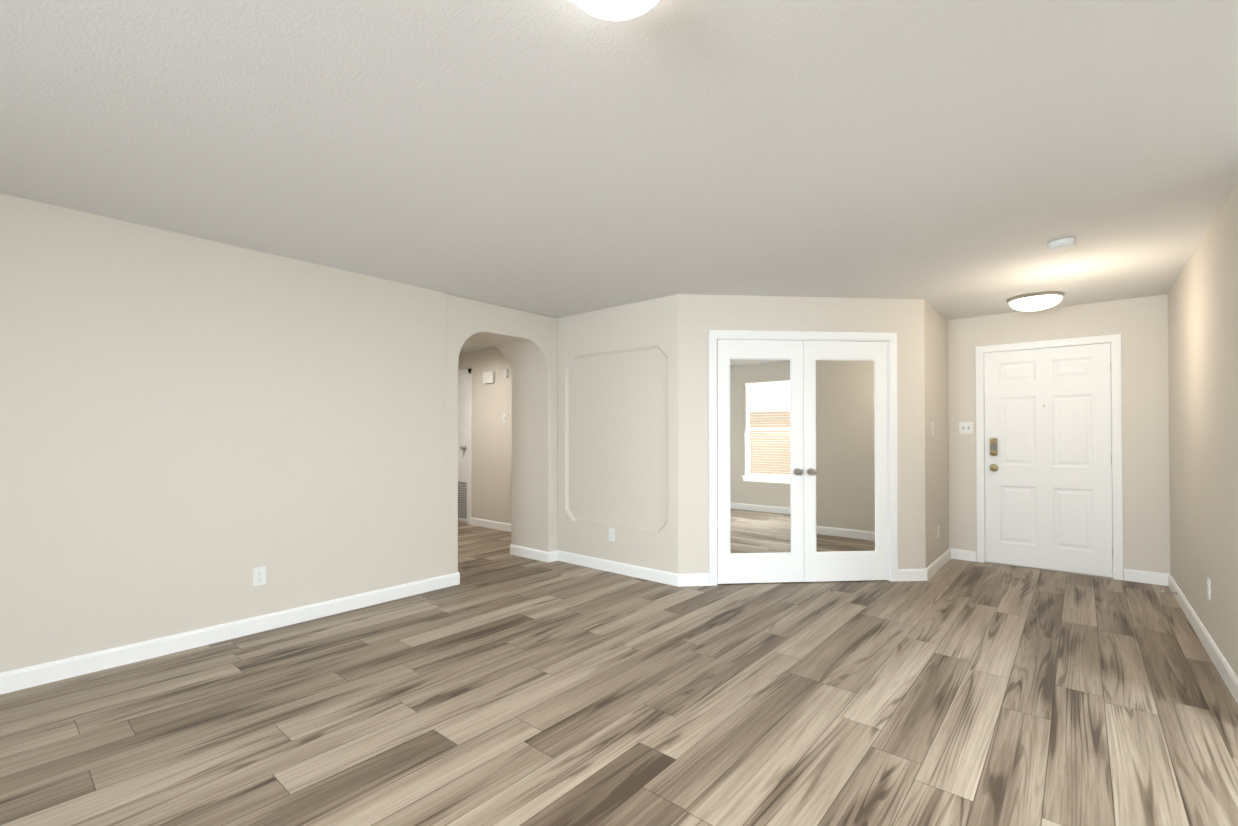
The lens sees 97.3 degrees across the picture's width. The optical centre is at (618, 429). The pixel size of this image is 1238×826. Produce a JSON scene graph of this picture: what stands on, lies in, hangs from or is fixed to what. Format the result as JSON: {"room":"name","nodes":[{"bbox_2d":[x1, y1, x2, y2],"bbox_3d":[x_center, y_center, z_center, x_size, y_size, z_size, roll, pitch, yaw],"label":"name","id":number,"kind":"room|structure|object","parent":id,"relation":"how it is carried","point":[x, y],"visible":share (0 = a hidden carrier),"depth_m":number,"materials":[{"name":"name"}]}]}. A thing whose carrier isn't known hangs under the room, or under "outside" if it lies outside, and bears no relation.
{"room":"empty living room","nodes":[
{"label":"empty living room","id":0,"kind":"room"},
{"bbox_2d":[0,193,445,672],"bbox_3d":[-3.378,0.060,2.220,0.120,2.400,5.940,0,-1,40],"label":"wall","id":1,"kind":"structure","parent":0,"point":[194,431],"depth_m":3.18,"materials":[{"name":"beige paint"}]},
{"bbox_2d":[0,572,458,694],"bbox_3d":[-3.288,1.210,2.212,0.014,0.100,6.060,0,-1,40],"label":"baseboard","id":2,"kind":"structure","parent":1,"relation":"attached to","point":[37,675],"depth_m":3.19,"materials":[{"name":"white wood"}]},
{"bbox_2d":[253,566,265,585],"bbox_3d":[-2.263,0.922,3.430,0.009,0.115,0.070,0,-1,40],"label":"outlet","id":3,"kind":"object","parent":1,"relation":"attached to","point":[259,575],"visible":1,"depth_m":3.43,"materials":[{"name":"white plastic"}]},
{"bbox_2d":[458,347,511,523],"bbox_3d":[-2.225,0.115,7.783,4.390,2.400,0.120,0,-1,40],"label":"wall","id":4,"kind":"structure","parent":0,"point":[491,463],"depth_m":7.27,"materials":[{"name":"beige paint"}]},
{"bbox_2d":[458,374,467,475],"bbox_3d":[-2.500,-0.065,7.886,0.992,1.432,0.076,0,-1,40],"label":"door","id":5,"kind":"structure","parent":4,"relation":"in","point":[462,424],"depth_m":7.66,"materials":[{"name":"white wood"}]},
{"bbox_2d":[458,479,467,521],"bbox_3d":[-2.478,0.996,7.902,1.000,0.580,0.013,0,-1,40],"label":"air vent","id":6,"kind":"object","parent":4,"relation":"in","point":[462,500],"visible":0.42,"depth_m":7.66,"materials":[{"name":"white metal"}]},
{"bbox_2d":[458,369,470,524],"bbox_3d":[-2.479,0.237,7.907,1.116,2.158,0.016,0,-1,40],"label":"door frame","id":7,"kind":"structure","parent":4,"relation":"attached to","point":[466,371],"depth_m":7.56,"materials":[{"name":"white wood"}]},
{"bbox_2d":[483,371,495,383],"bbox_3d":[-1.733,-0.696,7.266,0.220,0.150,0.045,0,-1,40],"label":"door chime","id":8,"kind":"object","parent":4,"relation":"attached to","point":[489,377],"visible":1,"depth_m":7.22,"materials":[{"name":"white plastic"}]},
{"bbox_2d":[470,517,510,531],"bbox_3d":[-1.322,1.256,6.919,1.910,0.100,0.014,0,-1,40],"label":"baseboard","id":9,"kind":"structure","parent":4,"relation":"attached to","point":[491,524],"depth_m":7.24,"materials":[{"name":"white wood"}]},
{"bbox_2d":[503,414,506,421],"bbox_3d":[-1.489,-0.153,7.069,0.070,0.115,0.022,0,-1,40],"label":"light switch","id":10,"kind":"object","parent":4,"relation":"attached to","point":[504,417],"visible":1,"depth_m":7.06,"materials":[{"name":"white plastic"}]},
{"bbox_2d":[503,369,507,377],"bbox_3d":[-1.463,-0.728,7.051,0.070,0.110,0.025,0,-1,40],"label":"sensor","id":11,"kind":"object","parent":4,"relation":"attached to","point":[505,373],"visible":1,"depth_m":7.04,"materials":[{"name":"white plastic"}]},
{"bbox_2d":[557,318,557,549],"bbox_3d":[-0.558,0.096,5.906,0.580,2.400,0.830,0,-1,40],"label":"wall block","id":12,"kind":"object","parent":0,"point":[557,474],"visible":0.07,"depth_m":5.40,"materials":[{"name":"beige paint"}]},
{"bbox_2d":[558,294,677,573],"bbox_3d":[-0.021,0.087,4.986,1.430,2.400,0.120,0,-1,40],"label":"wall","id":13,"kind":"structure","parent":0,"point":[618,419],"depth_m":4.90,"materials":[{"name":"beige paint"}]},
{"bbox_2d":[609,528,614,541],"bbox_3d":[-0.066,0.952,4.931,0.070,0.115,0.009,0,-1,40],"label":"outlet","id":14,"kind":"object","parent":13,"relation":"attached to","point":[611,534],"visible":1,"depth_m":4.93,"materials":[{"name":"white plastic"}]},
{"bbox_2d":[558,550,677,585],"bbox_3d":[-0.062,1.236,4.921,1.436,0.100,0.014,0,-1,40],"label":"baseboard","id":15,"kind":"structure","parent":13,"relation":"attached to","point":[660,576],"depth_m":4.85,"materials":[{"name":"white wood"}]},
{"bbox_2d":[0,522,1237,825],"bbox_3d":[-1.719,1.321,3.332,11.140,0.100,10.040,0,-1,40],"label":"floor","id":16,"kind":"structure","parent":0,"point":[500,684],"depth_m":2.42,"materials":[{"name":"brown wood"}]},
{"bbox_2d":[446,294,557,574],"bbox_3d":[-1.230,0.088,5.112,0.580,2.400,1.250,0,-1,40],"label":"wall","id":17,"kind":"structure","parent":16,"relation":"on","point":[525,343],"depth_m":5.34,"materials":[{"name":"beige paint"}]},
{"bbox_2d":[510,544,549,562],"bbox_3d":[-0.903,1.242,5.476,0.594,0.100,0.014,0,-1,40],"label":"baseboard","id":18,"kind":"structure","parent":17,"relation":"attached to","point":[530,553],"depth_m":5.45,"materials":[{"name":"white wood"}]},
{"bbox_2d":[550,550,557,561],"bbox_3d":[-0.639,1.240,5.340,0.014,0.100,0.120,0,-1,40],"label":"baseboard","id":19,"kind":"structure","parent":17,"relation":"attached to","point":[553,556],"depth_m":5.34,"materials":[{"name":"white wood"}]},
{"bbox_2d":[0,0,1237,352],"bbox_3d":[-1.719,-1.179,3.357,11.140,0.100,10.040,0,-1,40],"label":"ceiling","id":20,"kind":"structure","parent":0,"point":[944,158],"depth_m":2.14,"materials":[{"name":"white paint"}]},
{"bbox_2d":[573,0,658,19],"bbox_3d":[-0.008,-1.101,1.330,0.294,0.096,0.294,0,-1,40],"label":"ceiling light","id":21,"kind":"object","parent":20,"relation":"attached to","point":[615,9],"visible":1,"depth_m":1.37,"materials":[{"name":"white glass"}]},
{"bbox_2d":[1007,291,1064,310],"bbox_3d":[3.507,-1.061,4.590,0.384,0.111,0.384,0,-1,40],"label":"light","id":22,"kind":"object","parent":20,"relation":"attached to","point":[1036,301],"visible":1,"depth_m":4.48,"materials":[{"name":"white glass"}]},
{"bbox_2d":[1047,238,1075,251],"bbox_3d":[2.662,-1.109,3.275,0.136,0.042,0.136,0,-1,40],"label":"smoke detector","id":23,"kind":"object","parent":20,"relation":"attached to","point":[1063,244],"visible":1,"depth_m":3.24,"materials":[{"name":"white plastic"}]},
{"bbox_2d":[678,294,925,573],"bbox_3d":[1.528,0.086,4.835,2.136,2.400,0.540,0,-1,-5],"label":"wall","id":24,"kind":"structure","parent":0,"point":[700,317],"depth_m":4.56,"materials":[{"name":"beige paint"}]},
{"bbox_2d":[678,573,708,586],"bbox_3d":[0.611,1.232,4.470,0.262,0.100,0.014,0,-1,-5],"label":"baseboard","id":25,"kind":"structure","parent":24,"relation":"attached to","point":[698,579],"depth_m":4.46,"materials":[{"name":"white wood"}]},
{"bbox_2d":[717,339,803,583],"bbox_3d":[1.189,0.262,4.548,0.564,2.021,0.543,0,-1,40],"label":"closet door","id":26,"kind":"structure","parent":24,"relation":"in","point":[760,470],"depth_m":4.54,"materials":[{"name":"white wood"}]},
{"bbox_2d":[709,330,897,585],"bbox_3d":[1.546,0.230,4.616,1.630,2.107,0.136,0,-1,-5],"label":"trim","id":27,"kind":"structure","parent":24,"relation":"attached to","point":[890,339],"depth_m":4.57,"materials":[{"name":"white wood"}]},
{"bbox_2d":[803,341,887,581],"bbox_3d":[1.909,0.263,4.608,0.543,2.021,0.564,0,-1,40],"label":"closet door","id":28,"kind":"structure","parent":24,"relation":"in","point":[845,461],"depth_m":4.61,"materials":[{"name":"white wood"}]},
{"bbox_2d":[898,569,926,580],"bbox_3d":[2.490,1.234,4.625,0.262,0.100,0.014,0,-1,-5],"label":"baseboard","id":29,"kind":"structure","parent":24,"relation":"attached to","point":[912,574],"depth_m":4.62,"materials":[{"name":"white wood"}]},
{"bbox_2d":[924,300,948,567],"bbox_3d":[2.924,0.088,5.112,0.120,2.400,1.100,0,-1,40],"label":"wall","id":30,"kind":"structure","parent":0,"point":[937,414],"depth_m":5.02,"materials":[{"name":"beige paint"}]},
{"bbox_2d":[931,422,934,434],"bbox_3d":[2.817,-0.014,4.877,0.022,0.115,0.070,0,-1,40],"label":"light switch","id":31,"kind":"object","parent":30,"relation":"attached to","point":[932,428],"visible":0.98,"depth_m":4.87,"materials":[{"name":"white plastic"}]},
{"bbox_2d":[926,548,950,580],"bbox_3d":[2.973,1.238,5.056,0.014,0.100,1.106,0,-1,40],"label":"baseboard","id":32,"kind":"structure","parent":30,"relation":"attached to","point":[936,565],"depth_m":4.99,"materials":[{"name":"white wood"}]},
{"bbox_2d":[948,294,1169,579],"bbox_3d":[3.963,0.087,5.032,1.810,2.400,0.120,0,-1,40],"label":"wall","id":33,"kind":"structure","parent":0,"point":[1140,325],"depth_m":4.65,"materials":[{"name":"beige paint"}]},
{"bbox_2d":[950,548,975,561],"bbox_3d":[3.408,1.241,5.403,0.229,0.100,0.014,0,-1,40],"label":"baseboard","id":34,"kind":"structure","parent":33,"relation":"attached to","point":[966,555],"depth_m":5.39,"materials":[{"name":"white wood"}]},
{"bbox_2d":[959,422,972,433],"bbox_3d":[3.432,-0.019,5.389,0.116,0.115,0.022,0,-1,40],"label":"light switch","id":35,"kind":"object","parent":33,"relation":"attached to","point":[965,427],"visible":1,"depth_m":5.39,"materials":[{"name":"white plastic"}]},
{"bbox_2d":[984,343,1112,577],"bbox_3d":[3.907,0.264,4.999,0.920,2.030,0.114,0,-1,40],"label":"front door","id":36,"kind":"structure","parent":33,"relation":"in","point":[1048,479],"depth_m":4.98,"materials":[{"name":"white paint"},{"name":"satin brass"}]},
{"bbox_2d":[975,334,1122,579],"bbox_3d":[3.939,0.236,5.040,1.054,2.108,0.136,0,-1,40],"label":"door frame","id":37,"kind":"structure","parent":33,"relation":"attached to","point":[1114,340],"depth_m":4.78,"materials":[{"name":"white painted wood"}]},
{"bbox_2d":[1124,568,1168,585],"bbox_3d":[4.412,1.233,4.552,0.279,0.100,0.014,0,-1,40],"label":"baseboard","id":38,"kind":"structure","parent":33,"relation":"attached to","point":[1148,577],"depth_m":4.55,"materials":[{"name":"white wood"}]},
{"bbox_2d":[1168,181,1237,676],"bbox_3d":[3.632,0.071,3.334,0.120,2.400,2.900,0,-1,40],"label":"wall","id":39,"kind":"structure","parent":0,"point":[1203,370],"depth_m":3.10,"materials":[{"name":"beige paint"}]},
{"bbox_2d":[1168,574,1237,704],"bbox_3d":[3.576,1.221,3.360,0.014,0.100,2.914,0,-1,40],"label":"baseboard","id":40,"kind":"structure","parent":39,"relation":"attached to","point":[1223,668],"depth_m":3.09,"materials":[{"name":"white wood"}]},
{"bbox_2d":[1207,578,1210,599],"bbox_3d":[3.363,0.909,3.108,0.009,0.115,0.070,0,-1,40],"label":"outlet","id":41,"kind":"object","parent":39,"relation":"attached to","point":[1208,588],"visible":1,"depth_m":3.10,"materials":[{"name":"white plastic"}]}
]}

